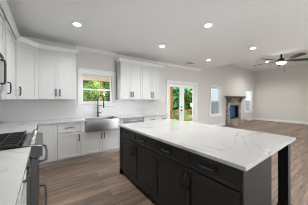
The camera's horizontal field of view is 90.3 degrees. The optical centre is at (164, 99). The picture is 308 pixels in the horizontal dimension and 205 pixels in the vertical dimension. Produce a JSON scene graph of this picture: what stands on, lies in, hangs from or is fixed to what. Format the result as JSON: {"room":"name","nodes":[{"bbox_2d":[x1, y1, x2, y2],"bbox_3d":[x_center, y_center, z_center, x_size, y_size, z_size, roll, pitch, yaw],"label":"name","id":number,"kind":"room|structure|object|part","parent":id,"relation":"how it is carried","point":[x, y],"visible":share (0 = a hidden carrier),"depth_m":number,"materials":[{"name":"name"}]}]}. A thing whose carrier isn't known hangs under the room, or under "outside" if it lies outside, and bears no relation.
{"room":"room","nodes":[
{"label":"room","id":0,"kind":"room"},
{"bbox_2d":[81,121,84,131],"bbox_3d":[-2.007,0.608,3.655,0.090,0.246,0.518,0,0,-38],"label":"stile","id":1,"kind":"object","parent":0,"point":[82,122],"visible":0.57,"depth_m":3.46,"materials":[{"name":"white paint"}]},
{"bbox_2d":[12,34,254,128],"bbox_3d":[1.390,-0.336,6.863,12.204,3.404,0.134,0,0,-38],"label":"wall","id":2,"kind":"structure","parent":0,"point":[204,78],"depth_m":6.98,"materials":[{"name":"beige paint"}]},
{"bbox_2d":[15,39,37,99],"bbox_3d":[-2.919,-0.560,2.998,0.648,1.108,0.620,0,0,-38],"label":"upper cabinet","id":3,"kind":"object","parent":2,"relation":"attached to","point":[27,55],"visible":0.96,"depth_m":2.98,"materials":[{"name":"white paint"}]},
{"bbox_2d":[38,48,75,99],"bbox_3d":[-2.469,-0.558,3.512,0.698,1.111,0.371,0,0,-38],"label":"upper cabinet","id":4,"kind":"object","parent":2,"relation":"attached to","point":[56,69],"visible":1,"depth_m":3.38,"materials":[{"name":"white paint"}]},
{"bbox_2d":[0,0,79,54],"bbox_3d":[-1.997,-1.124,2.150,0.909,0.080,3.323,0,0,-19],"label":"crown molding","id":5,"kind":"structure","parent":4,"relation":"attached to","point":[3,3],"depth_m":2.83,"materials":[{"name":"white paint"}]},
{"bbox_3d":[-2.524,-0.531,3.299,0.346,1.042,0.020,0,0,-38],"label":"door","id":6,"kind":"part","parent":4,"relation":"part of","materials":[{"name":"white paint"}]},
{"bbox_3d":[-2.249,-0.531,3.516,0.346,1.042,0.020,0,0,-38],"label":"door","id":7,"kind":"part","parent":4,"relation":"part of","materials":[{"name":"white paint"}]},
{"bbox_2d":[0,100,156,121],"bbox_3d":[-0.070,0.223,2.030,3.925,0.456,5.674,0,0,-38],"label":"backsplash","id":8,"kind":"structure","parent":2,"relation":"attached to","point":[10,110],"depth_m":3.68,"materials":[{"name":"tile"}]},
{"bbox_2d":[83,76,109,81],"bbox_3d":[-1.332,-1.014,6.693,11.800,0.359,2.950,0,0,-38],"label":"porch roof","id":9,"kind":"structure","parent":2,"relation":"attached to","point":[84,77],"depth_m":6.64,"materials":[{"name":"beige paint"}]},
{"bbox_2d":[77,68,115,106],"bbox_3d":[-1.881,-0.319,4.265,1.010,1.010,0.160,0,0,-38],"label":"window","id":10,"kind":"structure","parent":2,"relation":"in","point":[81,72],"depth_m":4.19,"materials":[{"name":"white paint"}]},
{"bbox_3d":[-1.912,-0.468,4.305,0.800,0.412,0.030,0,0,-38],"label":"sash","id":11,"kind":"part","parent":10,"relation":"part of","materials":[{"name":"white paint"}]},
{"bbox_3d":[-1.891,-0.109,4.277,0.800,0.386,0.030,0,0,-38],"label":"sash","id":12,"kind":"part","parent":10,"relation":"part of","materials":[{"name":"white paint"}]},
{"bbox_2d":[116,61,141,99],"bbox_3d":[-1.063,-0.558,4.621,0.693,1.111,0.371,0,0,-38],"label":"upper cabinet","id":13,"kind":"object","parent":2,"relation":"attached to","point":[128,75],"visible":0.99,"depth_m":4.48,"materials":[{"name":"white paint"}]},
{"bbox_3d":[-1.118,-0.531,4.409,0.343,1.042,0.020,0,0,-38],"label":"door","id":14,"kind":"part","parent":13,"relation":"part of","materials":[{"name":"white paint"}]},
{"bbox_3d":[-0.845,-0.531,4.624,0.343,1.042,0.020,0,0,-38],"label":"door","id":15,"kind":"part","parent":13,"relation":"part of","materials":[{"name":"white paint"}]},
{"bbox_2d":[115,58,163,67],"bbox_3d":[-0.740,-1.124,4.812,1.574,0.080,0.276,0,0,-38],"label":"crown molding","id":16,"kind":"structure","parent":13,"relation":"attached to","point":[117,59],"depth_m":4.61,"materials":[{"name":"white paint"}]},
{"bbox_2d":[74,45,200,70],"bbox_3d":[-0.321,-1.339,5.411,5.000,0.070,0.055,0,0,-38],"label":"trim","id":17,"kind":"structure","parent":2,"relation":"attached to","point":[75,46],"depth_m":4.41,"materials":[{"name":"white paint"}]},
{"bbox_2d":[142,65,160,99],"bbox_3d":[-0.497,-0.558,5.068,0.741,1.111,0.371,0,0,-38],"label":"upper cabinet","id":18,"kind":"object","parent":2,"relation":"attached to","point":[151,76],"visible":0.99,"depth_m":4.93,"materials":[{"name":"white paint"}]},
{"bbox_3d":[-0.561,-0.531,4.848,0.367,1.042,0.020,0,0,-38],"label":"door","id":19,"kind":"part","parent":18,"relation":"part of","materials":[{"name":"white paint"}]},
{"bbox_3d":[-0.270,-0.531,5.078,0.367,1.042,0.020,0,0,-38],"label":"door","id":20,"kind":"part","parent":18,"relation":"part of","materials":[{"name":"white paint"}]},
{"bbox_2d":[166,80,196,122],"bbox_3d":[0.704,0.314,6.308,1.768,2.105,0.157,0,0,-38],"label":"door","id":21,"kind":"structure","parent":2,"relation":"in","point":[169,83],"depth_m":6.28,"materials":[{"name":"white paint"}]},
{"bbox_2d":[210,85,221,116],"bbox_3d":[2.546,0.061,7.759,1.030,1.570,0.160,0,0,-38],"label":"window","id":22,"kind":"structure","parent":2,"relation":"in","point":[219,88],"depth_m":7.99,"materials":[{"name":"white paint"}]},
{"bbox_2d":[245,88,252,112],"bbox_3d":[5.451,0.061,10.051,1.080,1.570,0.160,0,0,-38],"label":"window","id":23,"kind":"structure","parent":2,"relation":"in","point":[250,100],"depth_m":10.29,"materials":[{"name":"white paint"}]},
{"bbox_2d":[0,0,307,69],"bbox_3d":[3.762,-1.856,3.856,12.604,0.964,7.794,0,0,-38],"label":"ceiling","id":24,"kind":"structure","parent":0,"point":[133,28],"depth_m":2.90,"materials":[{"name":"paint"}]},
{"bbox_2d":[72,22,81,25],"bbox_3d":[-1.594,-1.367,2.770,0.156,0.012,0.156,0,0,-38],"label":"recessed light","id":25,"kind":"object","parent":24,"relation":"in","point":[73,23],"visible":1,"depth_m":2.76,"materials":[{"name":"white paint"}]},
{"bbox_2d":[254,53,307,71],"bbox_3d":[3.841,-1.475,5.151,1.629,1.124,1.575,0,0,-38],"label":"ceiling fan","id":26,"kind":"object","parent":24,"relation":"hanging from","point":[281,61],"visible":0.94,"depth_m":4.96,"materials":[{"name":"brown metal"}]},
{"bbox_3d":[3.885,-1.296,4.597,0.156,0.010,0.715,14,0,-1],"label":"blade","id":27,"kind":"part","parent":26,"relation":"part of","materials":[{"name":"brown wood"}]},
{"bbox_3d":[4.353,-1.296,4.947,0.715,0.010,0.156,0,-14,17],"label":"blade","id":28,"kind":"part","parent":26,"relation":"part of","materials":[{"name":"brown wood"}]},
{"bbox_2d":[39,120,307,204],"bbox_3d":[3.762,1.426,3.856,12.604,0.120,7.794,0,0,-38],"label":"floor","id":29,"kind":"structure","parent":0,"point":[97,180],"depth_m":2.65,"materials":[{"name":"brown wood"}]},
{"bbox_2d":[0,129,48,204],"bbox_3d":[-1.741,0.878,1.634,0.790,0.975,0.774,0,0,-38],"label":"gas range","id":30,"kind":"object","parent":29,"relation":"on","point":[14,140],"visible":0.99,"depth_m":1.52,"materials":[{"name":"silver metal"}]},
{"bbox_2d":[0,133,28,150],"bbox_3d":[-1.822,0.452,1.570,0.585,0.016,0.774,0,0,-38],"label":"cooktop","id":31,"kind":"object","parent":30,"relation":"in","point":[25,138],"depth_m":1.62,"materials":[{"name":"black metal"}]},
{"bbox_3d":[-1.350,0.419,1.558,0.060,0.053,0.060,14,-8,-37],"label":"knob","id":32,"kind":"part","parent":30,"relation":"part of","materials":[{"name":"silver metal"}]},
{"bbox_3d":[-1.532,0.505,1.798,0.146,0.141,0.774,0,0,-38],"label":"control panel","id":33,"kind":"part","parent":30,"relation":"part of","materials":[{"name":"silver metal"}]},
{"bbox_3d":[-1.524,0.839,1.805,0.060,0.515,0.766,0,0,-38],"label":"oven door","id":34,"kind":"part","parent":30,"relation":"part of","materials":[{"name":"silver metal"}]},
{"bbox_3d":[-1.466,0.631,1.851,0.089,0.026,0.700,0,0,-38],"label":"handle","id":35,"kind":"part","parent":30,"relation":"part of","materials":[{"name":"silver metal"}]},
{"bbox_3d":[-1.468,1.176,1.849,0.084,0.026,0.700,0,0,-38],"label":"handle","id":36,"kind":"part","parent":30,"relation":"part of","materials":[{"name":"silver metal"}]},
{"bbox_2d":[18,167,30,204],"bbox_3d":[-1.345,0.925,1.045,0.639,0.880,0.615,0,0,-38],"label":"base cabinet","id":37,"kind":"object","parent":29,"relation":"on","point":[22,199],"visible":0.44,"depth_m":1.24,"materials":[{"name":"white paint"}]},
{"bbox_2d":[0,147,30,204],"bbox_3d":[-0.758,0.468,0.273,0.651,0.032,2.568,0,0,-38],"label":"countertop","id":38,"kind":"structure","parent":37,"relation":"on","point":[13,162],"depth_m":0.95,"materials":[{"name":"white stone"}]},
{"bbox_3d":[-1.041,0.981,1.088,0.020,0.540,0.304,0,0,-38],"label":"door","id":39,"kind":"part","parent":37,"relation":"part of","materials":[{"name":"white paint"}]},
{"bbox_3d":[-1.136,0.596,1.210,0.020,0.204,0.613,0,0,-38],"label":"drawer","id":40,"kind":"part","parent":37,"relation":"part of","materials":[{"name":"white paint"}]},
{"bbox_3d":[-1.232,0.981,1.331,0.020,0.540,0.305,0,0,-38],"label":"door","id":41,"kind":"part","parent":37,"relation":"part of","materials":[{"name":"white paint"}]},
{"bbox_3d":[-1.111,0.596,1.229,0.044,0.016,0.298,0,0,-38],"label":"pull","id":42,"kind":"part","parent":37,"relation":"part of","materials":[{"name":"black metal"}]},
{"bbox_2d":[38,123,56,167],"bbox_3d":[-2.535,0.925,3.300,0.303,0.880,0.618,0,0,-38],"label":"base cabinet","id":43,"kind":"object","parent":29,"relation":"on","point":[49,131],"visible":0.75,"depth_m":3.08,"materials":[{"name":"white paint"}]},
{"bbox_3d":[-2.250,0.873,3.143,0.049,0.757,0.020,0,0,-38],"label":"filler panel","id":44,"kind":"part","parent":43,"relation":"part of","materials":[{"name":"white paint"}]},
{"bbox_2d":[57,122,80,164],"bbox_3d":[-2.231,0.925,3.512,0.428,0.880,0.662,0,0,-38],"label":"base cabinet","id":45,"kind":"object","parent":29,"relation":"on","point":[68,134],"visible":0.98,"depth_m":3.29,"materials":[{"name":"white paint"}]},
{"bbox_3d":[-2.059,0.596,3.294,0.426,0.204,0.020,0,0,-38],"label":"drawer","id":46,"kind":"part","parent":45,"relation":"part of","materials":[{"name":"white paint"}]},
{"bbox_3d":[-2.059,0.981,3.294,0.426,0.540,0.020,0,0,-38],"label":"door","id":47,"kind":"part","parent":45,"relation":"part of","materials":[{"name":"white paint"}]},
{"bbox_2d":[80,128,119,159],"bbox_3d":[-1.696,1.050,3.935,0.928,0.631,0.661,0,0,-38],"label":"base cabinet","id":48,"kind":"object","parent":29,"relation":"on","point":[101,142],"visible":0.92,"depth_m":3.68,"materials":[{"name":"white paint"}]},
{"bbox_3d":[-1.706,0.996,3.573,0.461,0.510,0.020,0,0,-38],"label":"door","id":49,"kind":"part","parent":48,"relation":"part of","materials":[{"name":"white paint"}]},
{"bbox_3d":[-1.341,0.996,3.861,0.461,0.510,0.020,0,0,-38],"label":"door","id":50,"kind":"part","parent":48,"relation":"part of","materials":[{"name":"white paint"}]},
{"bbox_2d":[121,117,143,123],"bbox_3d":[-1.051,0.926,4.432,0.667,0.877,0.643,0,0,-38],"label":"dishwasher","id":51,"kind":"object","parent":29,"relation":"on","point":[134,119],"visible":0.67,"depth_m":4.18,"materials":[{"name":"silver metal"}]},
{"bbox_2d":[120,127,156,204],"bbox_3d":[-0.282,0.925,2.533,0.599,0.880,1.096,0,0,-38],"label":"base cabinet","id":52,"kind":"object","parent":29,"relation":"on","point":[137,151],"visible":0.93,"depth_m":2.28,"materials":[{"name":"black paint"}]},
{"bbox_3d":[-0.645,0.574,2.596,0.020,0.159,0.545,0,0,-38],"label":"drawer","id":53,"kind":"part","parent":52,"relation":"part of","materials":[{"name":"black paint"}]},
{"bbox_3d":[-0.645,0.959,2.596,0.020,0.585,0.545,0,0,-38],"label":"door","id":54,"kind":"part","parent":52,"relation":"part of","materials":[{"name":"black paint"}]},
{"bbox_3d":[-0.305,0.574,2.165,0.020,0.159,0.545,0,0,-38],"label":"drawer","id":55,"kind":"part","parent":52,"relation":"part of","materials":[{"name":"black paint"}]},
{"bbox_3d":[-0.305,0.959,2.165,0.020,0.585,0.545,0,0,-38],"label":"door","id":56,"kind":"part","parent":52,"relation":"part of","materials":[{"name":"black paint"}]},
{"bbox_2d":[144,115,159,121],"bbox_3d":[-0.559,0.925,4.831,0.568,0.880,0.662,0,0,-38],"label":"base cabinet","id":57,"kind":"object","parent":29,"relation":"on","point":[146,118],"visible":0.12,"depth_m":4.60,"materials":[{"name":"white paint"}]},
{"bbox_2d":[0,112,168,133],"bbox_3d":[-1.285,0.468,3.586,3.926,0.032,1.708,0,0,-38],"label":"countertop","id":58,"kind":"structure","parent":57,"relation":"on","point":[15,126],"depth_m":3.11,"materials":[{"name":"white stone"}]},
{"bbox_2d":[97,95,103,116],"bbox_3d":[-1.727,0.158,4.122,0.242,0.585,0.088,0,0,14],"label":"kitchen faucet","id":59,"kind":"object","parent":58,"relation":"on","point":[98,112],"visible":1,"depth_m":4.12,"materials":[{"name":"black metal"}]},
{"bbox_2d":[85,117,118,131],"bbox_3d":[-1.634,0.600,3.871,0.754,0.252,0.508,0,0,-38],"label":"farmhouse sink","id":60,"kind":"object","parent":58,"relation":"in","point":[102,123],"visible":0.8,"depth_m":3.69,"materials":[{"name":"silver metal"}]},
{"bbox_2d":[160,115,167,119],"bbox_3d":[-0.212,0.925,5.104,0.308,0.880,0.662,0,0,-38],"label":"base cabinet","id":61,"kind":"object","parent":29,"relation":"on","point":[162,117],"visible":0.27,"depth_m":4.88,"materials":[{"name":"white paint"}]},
{"bbox_2d":[154,139,271,204],"bbox_3d":[0.405,0.925,1.662,0.599,0.880,1.115,0,0,-38],"label":"base cabinet","id":62,"kind":"object","parent":29,"relation":"on","point":[181,176],"depth_m":1.37,"materials":[{"name":"black paint"}]},
{"bbox_3d":[0.036,0.574,1.733,0.020,0.159,0.544,0,0,-38],"label":"drawer","id":63,"kind":"part","parent":62,"relation":"part of","materials":[{"name":"black paint"}]},
{"bbox_3d":[0.036,0.959,1.733,0.020,0.585,0.544,0,0,-38],"label":"door","id":64,"kind":"part","parent":62,"relation":"part of","materials":[{"name":"black paint"}]},
{"bbox_3d":[0.160,0.786,1.526,0.043,0.166,0.018,0,0,-38],"label":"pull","id":65,"kind":"part","parent":62,"relation":"part of","materials":[{"name":"black metal"}]},
{"bbox_3d":[0.203,0.786,1.471,0.043,0.166,0.018,0,0,-38],"label":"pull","id":66,"kind":"part","parent":62,"relation":"part of","materials":[{"name":"black metal"}]},
{"bbox_2d":[118,119,295,171],"bbox_3d":[0.353,0.468,2.325,1.311,0.032,2.277,0,0,-38],"label":"countertop","id":67,"kind":"structure","parent":62,"relation":"on","point":[241,149],"depth_m":1.74,"materials":[{"name":"white stone"}]},
{"bbox_3d":[0.351,0.574,1.283,0.044,0.016,0.168,0,0,-38],"label":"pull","id":68,"kind":"part","parent":62,"relation":"part of","materials":[{"name":"black metal"}]},
{"bbox_3d":[0.376,0.574,1.303,0.020,0.159,0.544,0,0,-38],"label":"drawer","id":69,"kind":"part","parent":62,"relation":"part of","materials":[{"name":"black paint"}]},
{"bbox_3d":[0.376,0.959,1.303,0.020,0.585,0.544,0,0,-38],"label":"door","id":70,"kind":"part","parent":62,"relation":"part of","materials":[{"name":"black paint"}]},
{"bbox_3d":[0.758,0.925,1.241,0.552,0.880,0.018,0,0,-38],"label":"island end panel","id":71,"kind":"part","parent":62,"relation":"part of","materials":[{"name":"grey wood"}]},
{"bbox_2d":[225,96,248,125],"bbox_3d":[3.984,0.581,8.665,2.050,1.569,0.630,0,0,-38],"label":"fireplace","id":72,"kind":"object","parent":29,"relation":"on","point":[233,106],"visible":0.98,"depth_m":8.63,"materials":[{"name":"brown stone"}]},
{"bbox_3d":[3.789,0.681,8.839,0.898,0.668,0.014,0,0,-38],"label":"glass","id":73,"kind":"part","parent":72,"relation":"part of","materials":[{"name":"blue glass"}]},
{"bbox_2d":[277,143,291,204],"bbox_3d":[1.425,0.925,1.827,0.120,0.880,0.120,0,0,-38],"label":"island post","id":74,"kind":"object","parent":29,"relation":"on","point":[284,155],"visible":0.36,"depth_m":1.79,"materials":[{"name":"black paint"}]},
{"bbox_2d":[255,64,307,121],"bbox_3d":[8.600,-0.336,7.673,0.120,3.404,7.794,0,0,-38],"label":"wall","id":75,"kind":"structure","parent":0,"point":[279,94],"depth_m":9.36,"materials":[{"name":"beige paint"}]},
{"bbox_2d":[230,63,307,70],"bbox_3d":[6.300,-2.003,5.782,5.834,0.070,7.674,0,0,-38],"label":"trim","id":76,"kind":"structure","parent":75,"relation":"attached to","point":[303,63],"depth_m":9.38,"materials":[{"name":"white paint"}]},
{"bbox_2d":[247,118,307,123],"bbox_3d":[7.811,1.298,6.974,1.984,0.135,7.674,0,0,-38],"label":"baseboard","id":77,"kind":"structure","parent":75,"relation":"attached to","point":[249,119],"depth_m":9.50,"materials":[{"name":"white paint"}]},
{"bbox_3d":[-1.075,-0.004,0.039,0.120,2.740,7.794,0,0,-38],"label":"wall","id":78,"kind":"structure","parent":0,"visible":0},
{"bbox_2d":[0,7,3,56],"bbox_3d":[-1.921,-0.823,1.504,0.363,0.583,0.758,0,0,-38],"label":"upper cabinet","id":79,"kind":"object","parent":78,"relation":"attached to","point":[1,12],"visible":0.87,"depth_m":1.83,"materials":[{"name":"white paint"}]},
{"bbox_2d":[0,54,6,90],"bbox_3d":[-1.901,-0.319,1.520,0.399,0.425,0.754,0,0,-38],"label":"microwave","id":80,"kind":"object","parent":79,"relation":"attached to","point":[3,65],"visible":1,"depth_m":1.80,"materials":[{"name":"silver metal"}]},
{"bbox_3d":[-1.894,-0.326,1.795,0.048,0.302,0.022,0,0,-38],"label":"handle","id":81,"kind":"part","parent":80,"relation":"part of","materials":[{"name":"black metal"}]},
{"bbox_2d":[0,11,16,99],"bbox_3d":[-2.484,-0.558,2.252,0.406,1.111,1.108,0,0,-38],"label":"upper cabinet","id":82,"kind":"object","parent":78,"relation":"attached to","point":[10,44],"visible":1,"depth_m":2.25,"materials":[{"name":"white paint"}]},
{"bbox_3d":[-2.411,-0.531,2.403,0.020,1.042,0.932,0,0,-38],"label":"door","id":83,"kind":"part","parent":82,"relation":"part of","materials":[{"name":"white paint"}]},
{"label":"outside","id":84,"kind":"structure","parent":0,"visible":0},
{"bbox_3d":[-12.158,2.316,31.553,100.000,0.100,55.396,0,0,-38],"label":"ground","id":85,"kind":"structure","parent":84,"visible":0},
{"bbox_2d":[83,80,106,100],"bbox_3d":[-5.169,-0.983,9.418,3.248,6.506,2.549,0,0,-38],"label":"tree","id":86,"kind":"object","parent":85,"relation":"on","point":[88,95],"visible":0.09,"depth_m":9.00,"materials":[{"name":"green plant"}]},
{"bbox_2d":[102,82,109,100],"bbox_3d":[-3.812,-1.194,12.040,2.943,6.928,3.058,0,0,21],"label":"tree","id":87,"kind":"object","parent":85,"relation":"on","point":[107,84],"visible":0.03,"depth_m":11.04,"materials":[{"name":"green plant"}]},
{"bbox_2d":[173,87,191,119],"bbox_3d":[1.030,-0.890,14.243,2.644,6.320,2.810,0,0,41],"label":"tree","id":88,"kind":"object","parent":85,"relation":"on","point":[175,89],"visible":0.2,"depth_m":13.53,"materials":[{"name":"green plant"}]},
{"bbox_2d":[184,88,191,114],"bbox_3d":[2.094,-1.226,18.127,3.037,6.991,3.439,0,0,-17],"label":"tree","id":89,"kind":"object","parent":85,"relation":"on","point":[188,97],"visible":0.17,"depth_m":17.15,"materials":[{"name":"green plant"}]},
{"bbox_2d":[211,88,248,113],"bbox_3d":[8.623,-0.734,18.777,13.600,6.000,2.600,0,0,-38],"label":"house","id":90,"kind":"structure","parent":85,"relation":"on","point":[214,92],"depth_m":14.61,"materials":[{"name":"grey"}]},
{"bbox_3d":[-1.257,1.641,6.598,11.200,0.250,2.690,0,0,-38],"label":"deck","id":91,"kind":"object","parent":85,"relation":"on","visible":0},
{"bbox_2d":[99,81,101,100],"bbox_3d":[-2.878,0.341,6.837,0.110,2.349,0.110,0,0,-38],"label":"post","id":92,"kind":"object","parent":91,"relation":"on","point":[100,82],"visible":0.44,"depth_m":6.79,"materials":[{"name":"brown wood"}]},
{"bbox_2d":[170,87,172,118],"bbox_3d":[0.391,0.341,9.416,0.160,2.349,0.160,0,0,-38],"label":"post","id":93,"kind":"object","parent":91,"relation":"on","point":[171,88],"visible":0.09,"depth_m":9.36,"materials":[{"name":"brown wood"}]},
{"bbox_2d":[173,110,191,120],"bbox_3d":[1.337,1.046,10.163,2.230,0.740,0.120,0,0,-38],"label":"deck railing","id":94,"kind":"object","parent":91,"relation":"on","point":[176,111],"visible":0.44,"depth_m":10.12,"materials":[{"name":"brown wood"}]}
]}

